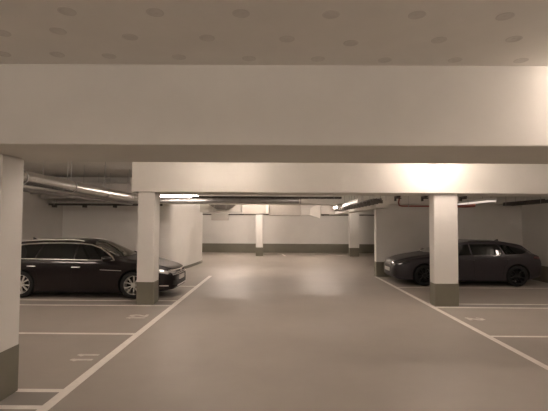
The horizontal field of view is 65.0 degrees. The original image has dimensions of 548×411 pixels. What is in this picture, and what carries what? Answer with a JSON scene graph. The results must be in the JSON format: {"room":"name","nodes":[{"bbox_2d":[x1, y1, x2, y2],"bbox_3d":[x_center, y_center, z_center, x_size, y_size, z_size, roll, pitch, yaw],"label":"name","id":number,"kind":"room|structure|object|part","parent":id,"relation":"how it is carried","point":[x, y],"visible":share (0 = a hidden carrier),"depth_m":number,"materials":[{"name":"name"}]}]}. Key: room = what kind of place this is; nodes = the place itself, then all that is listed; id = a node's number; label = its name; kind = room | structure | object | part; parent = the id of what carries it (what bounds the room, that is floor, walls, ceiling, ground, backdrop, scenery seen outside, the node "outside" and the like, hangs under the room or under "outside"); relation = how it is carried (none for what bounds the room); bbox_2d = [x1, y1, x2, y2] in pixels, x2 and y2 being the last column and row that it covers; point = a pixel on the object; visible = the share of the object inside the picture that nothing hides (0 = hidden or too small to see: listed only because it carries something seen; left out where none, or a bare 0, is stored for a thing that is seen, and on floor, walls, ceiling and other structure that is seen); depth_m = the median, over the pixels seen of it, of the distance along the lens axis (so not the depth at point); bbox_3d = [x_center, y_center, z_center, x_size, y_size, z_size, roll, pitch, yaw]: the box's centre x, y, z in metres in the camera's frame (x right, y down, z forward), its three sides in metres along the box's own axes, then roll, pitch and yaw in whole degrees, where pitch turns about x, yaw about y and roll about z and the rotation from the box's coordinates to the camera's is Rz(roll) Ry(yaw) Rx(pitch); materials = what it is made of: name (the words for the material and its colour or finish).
{"room":"parking garage","nodes":[
{"label":"parking garage","id":0,"kind":"room"},
{"bbox_2d":[22,192,62,239],"bbox_3d":[-8.011,0.187,2.530,0.256,3.450,27.000,0,-2,0],"label":"wall","id":1,"kind":"structure","parent":0,"point":[40,220],"depth_m":14.38,"materials":[{"name":"white paint"}]},
{"bbox_2d":[0,64,547,163],"bbox_3d":[0.436,-0.990,4.454,16.620,0.943,1.140,0,-2,0],"label":"beam","id":2,"kind":"structure","parent":1,"relation":"attached to","point":[49,112],"depth_m":3.88,"materials":[{"name":"white paint"}]},
{"bbox_2d":[24,161,131,176],"bbox_3d":[0.492,-1.007,16.445,17.220,0.200,22.820,0,-2,0],"label":"ceiling","id":3,"kind":"structure","parent":0,"point":[79,169],"depth_m":12.81,"materials":[{"name":"paint"}]},
{"bbox_2d":[23,162,115,199],"bbox_3d":[-5.301,-0.775,9.665,0.136,0.898,9.200,0,-2,0],"label":"pipe","id":4,"kind":"object","parent":3,"relation":"hanging from","point":[43,162],"visible":0.25,"depth_m":10.67,"materials":[{"name":"metal"}]},
{"bbox_2d":[23,165,132,204],"bbox_3d":[-4.731,-0.706,9.659,0.100,1.030,9.200,0,-2,0],"label":"pipe","id":5,"kind":"object","parent":3,"relation":"hanging from","point":[31,190],"visible":0.8,"depth_m":9.98,"materials":[{"name":"metal"}]},
{"bbox_2d":[23,162,137,202],"bbox_3d":[-4.312,-0.741,9.509,0.266,0.968,9.000,0,-2,0],"label":"pipe","id":6,"kind":"object","parent":3,"relation":"hanging from","point":[32,179],"visible":0.84,"depth_m":9.08,"materials":[{"name":"metal"}]},
{"bbox_2d":[40,175,164,199],"bbox_3d":[-5.754,-0.610,14.564,4.050,0.820,0.560,0,-2,0],"label":"air duct","id":7,"kind":"object","parent":3,"relation":"hanging from","point":[125,187],"visible":0.19,"depth_m":14.31,"materials":[{"name":"metal"}]},
{"bbox_2d":[48,177,162,207],"bbox_3d":[-5.829,-0.466,14.919,3.900,1.080,0.280,0,-2,0],"label":"cable tray","id":8,"kind":"object","parent":3,"relation":"hanging from","point":[84,205],"visible":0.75,"depth_m":14.82,"materials":[{"name":"metal"}]},
{"bbox_2d":[48,203,162,205],"bbox_3d":[-5.831,-0.031,14.900,3.900,0.070,0.160,0,-2,0],"label":"tray","id":9,"kind":"object","parent":8,"relation":"on","point":[53,204],"depth_m":14.82,"materials":[{"name":"metal"}]},
{"bbox_2d":[160,195,198,196],"bbox_3d":[-2.954,-0.654,13.473,1.240,0.792,0.090,0,-2,0],"label":"lamp","id":10,"kind":"object","parent":3,"relation":"hanging from","point":[160,195],"visible":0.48,"depth_m":13.44,"materials":[{"name":"white plastic"}]},
{"bbox_2d":[211,213,228,219],"bbox_3d":[-2.246,-0.118,17.931,0.700,1.480,0.200,0,-2,0],"label":"box","id":11,"kind":"object","parent":3,"relation":"hanging from","point":[214,216],"visible":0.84,"depth_m":17.81,"materials":[{"name":"metal"}]},
{"bbox_2d":[200,204,241,212],"bbox_3d":[-2.341,-0.259,18.878,1.780,1.120,0.920,0,-2,0],"label":"air duct","id":12,"kind":"object","parent":3,"relation":"hanging from","point":[204,208],"visible":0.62,"depth_m":18.72,"materials":[{"name":"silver metal"}]},
{"bbox_2d":[160,195,300,203],"bbox_3d":[-1.624,-0.542,14.043,5.015,0.953,0.176,0,-2,0],"label":"pipe","id":13,"kind":"object","parent":3,"relation":"hanging from","point":[162,200],"visible":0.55,"depth_m":13.96,"materials":[{"name":"metal"}]},
{"bbox_2d":[191,196,341,198],"bbox_3d":[-0.195,-0.654,11.238,3.901,0.950,0.194,0,-2,0],"label":"cable tray","id":14,"kind":"object","parent":3,"relation":"hanging from","point":[246,197],"visible":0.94,"depth_m":11.14,"materials":[{"name":"metal"}]},
{"bbox_2d":[243,205,334,217],"bbox_3d":[0.615,-0.154,18.020,3.780,1.370,0.800,0,-2,0],"label":"air duct","id":15,"kind":"object","parent":3,"relation":"hanging from","point":[317,211],"visible":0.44,"depth_m":17.75,"materials":[{"name":"metal"}]},
{"bbox_2d":[342,196,350,205],"bbox_3d":[2.388,-0.497,14.123,0.090,0.992,1.360,0,-2,0],"label":"lamp","id":16,"kind":"object","parent":3,"relation":"hanging from","point":[344,203],"visible":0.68,"depth_m":14.24,"materials":[{"name":"white plastic"}]},
{"bbox_2d":[349,196,359,203],"bbox_3d":[2.362,-0.558,12.674,0.090,0.992,1.360,0,-2,0],"label":"lamp","id":17,"kind":"object","parent":3,"relation":"hanging from","point":[354,200],"visible":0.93,"depth_m":12.51,"materials":[{"name":"white plastic"}]},
{"bbox_2d":[335,196,382,210],"bbox_3d":[2.733,-0.419,15.232,0.320,1.050,8.025,0,-2,0],"label":"cable tray","id":18,"kind":"object","parent":3,"relation":"hanging from","point":[373,201],"visible":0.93,"depth_m":12.88,"materials":[{"name":"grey metal"}]},
{"bbox_2d":[333,201,388,214],"bbox_3d":[3.206,-0.261,18.113,0.400,1.120,11.000,0,-2,0],"label":"duct","id":19,"kind":"object","parent":3,"relation":"hanging from","point":[385,204],"visible":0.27,"depth_m":14.11,"materials":[{"name":"metal"}]},
{"bbox_2d":[398,196,474,207],"bbox_3d":[4.709,-0.487,12.909,2.657,1.089,0.796,1,-3,-19],"label":"pipe","id":20,"kind":"object","parent":3,"relation":"hanging from","point":[408,205],"visible":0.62,"depth_m":12.97,"materials":[{"name":"metal"}]},
{"bbox_2d":[457,196,496,204],"bbox_3d":[6.084,-0.540,13.108,0.300,0.950,2.200,0,-2,0],"label":"ceiling lamp","id":21,"kind":"object","parent":3,"relation":"hanging from","point":[483,200],"visible":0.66,"depth_m":12.60,"materials":[{"name":"white plastic"}]},
{"bbox_2d":[503,197,547,205],"bbox_3d":[7.966,-0.509,13.548,0.334,0.955,2.300,0,-2,0],"label":"cable tray","id":22,"kind":"object","parent":3,"relation":"hanging from","point":[538,201],"visible":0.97,"depth_m":13.36,"materials":[{"name":"metal"}]},
{"bbox_2d":[62,204,202,268],"bbox_3d":[-5.604,0.869,18.405,4.430,3.450,5.000,0,-2,0],"label":"wall","id":23,"kind":"structure","parent":0,"point":[180,225],"depth_m":15.94,"materials":[{"name":"white paint"}]},
{"bbox_2d":[0,252,547,410],"bbox_3d":[0.436,2.295,8.159,17.220,0.205,39.100,0,-2,0],"label":"floor","id":24,"kind":"structure","parent":0,"point":[243,331],"depth_m":6.65,"materials":[{"name":"paint"}]},
{"bbox_2d":[0,154,23,400],"bbox_3d":[-3.010,0.748,4.576,0.413,2.557,0.408,0,-2,0],"label":"concrete column","id":25,"kind":"structure","parent":24,"relation":"on","point":[11,168],"depth_m":4.58,"materials":[{"name":"white paint"}]},
{"bbox_2d":[20,237,185,298],"bbox_3d":[-4.856,1.575,11.386,4.880,1.457,2.200,0,-2,1],"label":"car","id":26,"kind":"object","parent":24,"relation":"on","point":[49,265],"visible":0.77,"depth_m":10.51,"materials":[{"name":"brown paint"}]},
{"bbox_3d":[-5.720,0.908,10.869,1.875,0.120,0.024,0,-2,1],"label":"roof rail","id":27,"kind":"part","parent":26,"relation":"part of","materials":[{"name":"silver metal"}]},
{"bbox_3d":[-5.309,1.312,10.560,2.794,0.090,0.058,0,-2,1],"label":"window trim","id":28,"kind":"part","parent":26,"relation":"part of","materials":[{"name":"silver metal"}]},
{"bbox_3d":[-5.305,1.141,10.680,2.809,0.442,0.257,0,-2,1],"label":"window trim","id":29,"kind":"part","parent":26,"relation":"part of","materials":[{"name":"silver metal"}]},
{"bbox_2d":[102,256,110,261],"bbox_3d":[-4.036,1.291,10.394,0.190,0.146,0.230,0,-2,1],"label":"mirror","id":30,"kind":"object","parent":26,"relation":"attached to","point":[105,258],"depth_m":10.32,"materials":[{"name":"brown paint"}]},
{"bbox_2d":[177,277,184,284],"bbox_3d":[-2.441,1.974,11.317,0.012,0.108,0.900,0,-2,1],"label":"license plate","id":31,"kind":"object","parent":26,"relation":"attached to","point":[180,280],"depth_m":11.21,"materials":[{"name":"white plastic"}]},
{"bbox_2d":[136,192,159,304],"bbox_3d":[-2.919,0.977,9.996,0.388,2.557,0.458,0,-2,0],"label":"concrete column","id":32,"kind":"structure","parent":24,"relation":"on","point":[147,284],"depth_m":9.79,"materials":[{"name":"white paint"}]},
{"bbox_2d":[256,215,262,255],"bbox_3d":[-0.831,1.163,24.777,0.408,3.450,0.408,0,-2,0],"label":"concrete column","id":33,"kind":"structure","parent":24,"relation":"on","point":[259,218],"depth_m":24.55,"materials":[{"name":"white paint"}]},
{"bbox_2d":[349,212,358,256],"bbox_3d":[4.599,1.193,24.752,0.548,3.450,0.408,0,-2,0],"label":"concrete column","id":34,"kind":"structure","parent":24,"relation":"on","point":[353,217],"depth_m":24.54,"materials":[{"name":"white paint"}]},
{"bbox_2d":[429,194,458,305],"bbox_3d":[3.921,1.012,9.939,0.548,2.557,0.328,0,-2,0],"label":"concrete column","id":35,"kind":"structure","parent":24,"relation":"on","point":[443,208],"depth_m":9.79,"materials":[{"name":"white paint"}]},
{"bbox_2d":[384,239,541,286],"bbox_3d":[5.910,1.766,13.792,4.570,1.396,2.169,0,-2,0],"label":"car","id":36,"kind":"object","parent":24,"relation":"on","point":[478,260],"visible":0.91,"depth_m":12.95,"materials":[{"name":"grey paint"}]},
{"bbox_2d":[385,261,391,267],"bbox_3d":[3.664,1.881,13.797,0.048,0.168,0.841,0,-2,0],"label":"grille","id":37,"kind":"object","parent":36,"relation":"attached to","point":[388,264],"depth_m":13.69,"materials":[{"name":"metal"}]},
{"bbox_3d":[6.736,1.167,13.262,1.506,0.163,0.024,0,-2,0],"label":"roof rail","id":38,"kind":"part","parent":36,"relation":"part of","materials":[{"name":"black plastic"}]},
{"bbox_2d":[0,0,547,65],"bbox_3d":[0.403,-1.788,-3.660,17.220,0.400,15.140,0,-2,0],"label":"ceiling","id":39,"kind":"structure","parent":0,"point":[381,28],"depth_m":3.22,"materials":[{"name":"paint"}]},
{"bbox_2d":[0,30,10,36],"bbox_3d":[-2.066,-1.309,3.266,0.121,0.004,0.121,1,-3,-20],"label":"anchor","id":40,"kind":"object","parent":39,"relation":"attached to","point":[2,32],"visible":1,"depth_m":3.27,"materials":[{"name":"plastic"}]},
{"bbox_2d":[0,51,10,56],"bbox_3d":[-2.316,-1.293,3.674,0.121,0.004,0.121,3,-3,-42],"label":"anchor","id":41,"kind":"object","parent":39,"relation":"attached to","point":[4,54],"visible":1,"depth_m":3.68,"materials":[{"name":"plastic"}]},
{"bbox_2d":[49,52,64,56],"bbox_3d":[-1.856,-1.290,3.679,0.121,0.004,0.121,0,-2,14],"label":"anchor","id":42,"kind":"object","parent":39,"relation":"attached to","point":[55,54],"visible":1,"depth_m":3.68,"materials":[{"name":"plastic"}]},
{"bbox_2d":[49,27,66,34],"bbox_3d":[-1.621,-1.308,3.227,0.121,0.004,0.121,0,-2,6],"label":"anchor","id":43,"kind":"object","parent":39,"relation":"attached to","point":[55,30],"visible":1,"depth_m":3.23,"materials":[{"name":"plastic"}]},
{"bbox_2d":[57,7,76,15],"bbox_3d":[-1.409,-1.319,2.927,0.121,0.004,0.121,1,-3,-21],"label":"anchor","id":44,"kind":"object","parent":39,"relation":"attached to","point":[63,10],"visible":1,"depth_m":2.92,"materials":[{"name":"plastic"}]},
{"bbox_2d":[102,53,115,58],"bbox_3d":[-1.422,-1.286,3.706,0.121,0.004,0.121,2,-3,-35],"label":"anchor","id":45,"kind":"object","parent":39,"relation":"attached to","point":[105,55],"visible":1,"depth_m":3.71,"materials":[{"name":"plastic"}]},
{"bbox_2d":[122,34,137,39],"bbox_3d":[-1.114,-1.301,3.324,0.121,0.004,0.121,1,-2,-13],"label":"anchor","id":46,"kind":"object","parent":39,"relation":"attached to","point":[125,36],"visible":1,"depth_m":3.33,"materials":[{"name":"plastic"}]},
{"bbox_2d":[146,8,163,16],"bbox_3d":[-0.812,-1.315,2.935,0.121,0.004,0.121,-2,-3,38],"label":"anchor","id":47,"kind":"object","parent":39,"relation":"attached to","point":[154,12],"visible":1,"depth_m":2.93,"materials":[{"name":"plastic"}]},
{"bbox_2d":[172,54,185,59],"bbox_3d":[-0.822,-1.283,3.719,0.121,0.004,0.121,-1,-3,34],"label":"anchor","id":48,"kind":"object","parent":39,"relation":"attached to","point":[176,56],"visible":1,"depth_m":3.72,"materials":[{"name":"plastic"}]},
{"bbox_2d":[199,35,214,40],"bbox_3d":[-0.519,-1.297,3.334,0.121,0.004,0.121,-1,-3,31],"label":"anchor","id":49,"kind":"object","parent":39,"relation":"attached to","point":[202,37],"visible":1,"depth_m":3.34,"materials":[{"name":"plastic"}]},
{"bbox_2d":[232,9,249,17],"bbox_3d":[-0.226,-1.312,2.942,0.121,0.004,0.121,3,-3,-43],"label":"anchor","id":50,"kind":"object","parent":39,"relation":"attached to","point":[240,13],"visible":1,"depth_m":2.94,"materials":[{"name":"plastic"}]},
{"bbox_2d":[242,56,255,60],"bbox_3d":[-0.218,-1.278,3.744,0.121,0.004,0.121,1,-3,-18],"label":"anchor","id":51,"kind":"object","parent":39,"relation":"attached to","point":[245,58],"visible":1,"depth_m":3.74,"materials":[{"name":"plastic"}]},
{"bbox_2d":[279,36,294,41],"bbox_3d":[0.102,-1.293,3.344,0.121,0.004,0.121,1,-3,-24],"label":"anchor","id":52,"kind":"object","parent":39,"relation":"attached to","point":[283,38],"visible":1,"depth_m":3.34,"materials":[{"name":"plastic"}]},
{"bbox_2d":[311,56,324,61],"bbox_3d":[0.383,-1.275,3.746,0.121,0.004,0.121,-2,-3,44],"label":"anchor","id":53,"kind":"object","parent":39,"relation":"attached to","point":[317,58],"visible":1,"depth_m":3.75,"materials":[{"name":"plastic"}]},
{"bbox_2d":[322,10,339,18],"bbox_3d":[0.391,-1.308,2.949,0.121,0.004,0.121,1,-3,-25],"label":"anchor","id":54,"kind":"object","parent":39,"relation":"attached to","point":[330,14],"visible":1,"depth_m":2.95,"materials":[{"name":"plastic"}]},
{"bbox_2d":[343,40,358,45],"bbox_3d":[0.611,-1.288,3.412,0.121,0.004,0.121,2,-3,-31],"label":"anchor","id":55,"kind":"object","parent":39,"relation":"attached to","point":[348,42],"visible":1,"depth_m":3.41,"materials":[{"name":"plastic"}]},
{"bbox_2d":[378,57,391,62],"bbox_3d":[0.970,-1.271,3.761,0.121,0.004,0.121,-1,-3,25],"label":"anchor","id":56,"kind":"object","parent":39,"relation":"attached to","point":[385,59],"visible":1,"depth_m":3.76,"materials":[{"name":"plastic"}]},
{"bbox_2d":[408,11,425,18],"bbox_3d":[0.981,-1.305,2.949,0.121,0.004,0.121,0,-2,-4],"label":"anchor","id":57,"kind":"object","parent":39,"relation":"attached to","point":[416,14],"visible":1,"depth_m":2.95,"materials":[{"name":"plastic"}]},
{"bbox_2d":[431,37,446,42],"bbox_3d":[1.284,-1.286,3.348,0.121,0.004,0.121,-1,-3,34],"label":"anchor","id":58,"kind":"object","parent":39,"relation":"attached to","point":[437,39],"visible":1,"depth_m":3.35,"materials":[{"name":"plastic"}]},
{"bbox_2d":[448,57,461,62],"bbox_3d":[1.579,-1.268,3.752,0.121,0.004,0.121,1,-3,-16],"label":"anchor","id":59,"kind":"object","parent":39,"relation":"attached to","point":[456,59],"visible":1,"depth_m":3.75,"materials":[{"name":"plastic"}]},
{"bbox_2d":[495,12,514,20],"bbox_3d":[1.592,-1.301,2.963,0.121,0.004,0.121,2,-3,-35],"label":"anchor","id":60,"kind":"object","parent":39,"relation":"attached to","point":[508,15],"visible":1,"depth_m":2.96,"materials":[{"name":"plastic"}]},
{"bbox_2d":[505,36,522,42],"bbox_3d":[1.853,-1.284,3.322,0.121,0.004,0.121,1,-2,-14],"label":"anchor","id":61,"kind":"object","parent":39,"relation":"attached to","point":[513,38],"visible":1,"depth_m":3.32,"materials":[{"name":"plastic"}]},
{"bbox_2d":[513,58,528,62],"bbox_3d":[2.157,-1.264,3.755,0.121,0.004,0.121,1,-3,-25],"label":"anchor","id":62,"kind":"object","parent":39,"relation":"attached to","point":[520,60],"visible":1,"depth_m":3.75,"materials":[{"name":"plastic"}]},
{"bbox_2d":[202,205,373,252],"bbox_3d":[0.531,1.290,27.590,17.120,3.450,0.256,0,-2,0],"label":"wall","id":63,"kind":"structure","parent":0,"point":[303,233],"depth_m":27.45,"materials":[{"name":"white paint"}]},
{"bbox_2d":[203,214,373,215],"bbox_3d":[0.224,0.598,27.421,15.800,0.093,0.155,0,-2,0],"label":"pipe","id":64,"kind":"object","parent":63,"relation":"attached to","point":[203,214],"visible":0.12,"depth_m":27.35,"materials":[{"name":"metal"}]},
{"bbox_2d":[374,204,521,276],"bbox_3d":[6.204,0.808,15.402,5.166,3.450,0.312,0,-2,0],"label":"wall","id":65,"kind":"structure","parent":0,"point":[397,229],"depth_m":15.25,"materials":[{"name":"white paint"}]},
{"bbox_2d":[51,177,524,204],"bbox_3d":[0.485,-0.495,15.608,16.620,0.893,1.050,0,-2,0],"label":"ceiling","id":66,"kind":"structure","parent":65,"relation":"attached to","point":[404,199],"depth_m":15.07,"materials":[{"name":"white paint"}]},
{"bbox_2d":[521,197,547,282],"bbox_3d":[8.851,0.265,2.152,0.256,3.450,26.400,0,-2,0],"label":"wall","id":67,"kind":"structure","parent":0,"point":[534,216],"depth_m":14.33,"materials":[{"name":"white paint"}]},
{"bbox_2d":[132,162,547,196],"bbox_3d":[2.767,-0.707,10.277,12.010,0.893,1.000,0,-2,0],"label":"beam","id":68,"kind":"structure","parent":67,"relation":"attached to","point":[163,178],"depth_m":9.78,"materials":[{"name":"white paint"}]}
]}

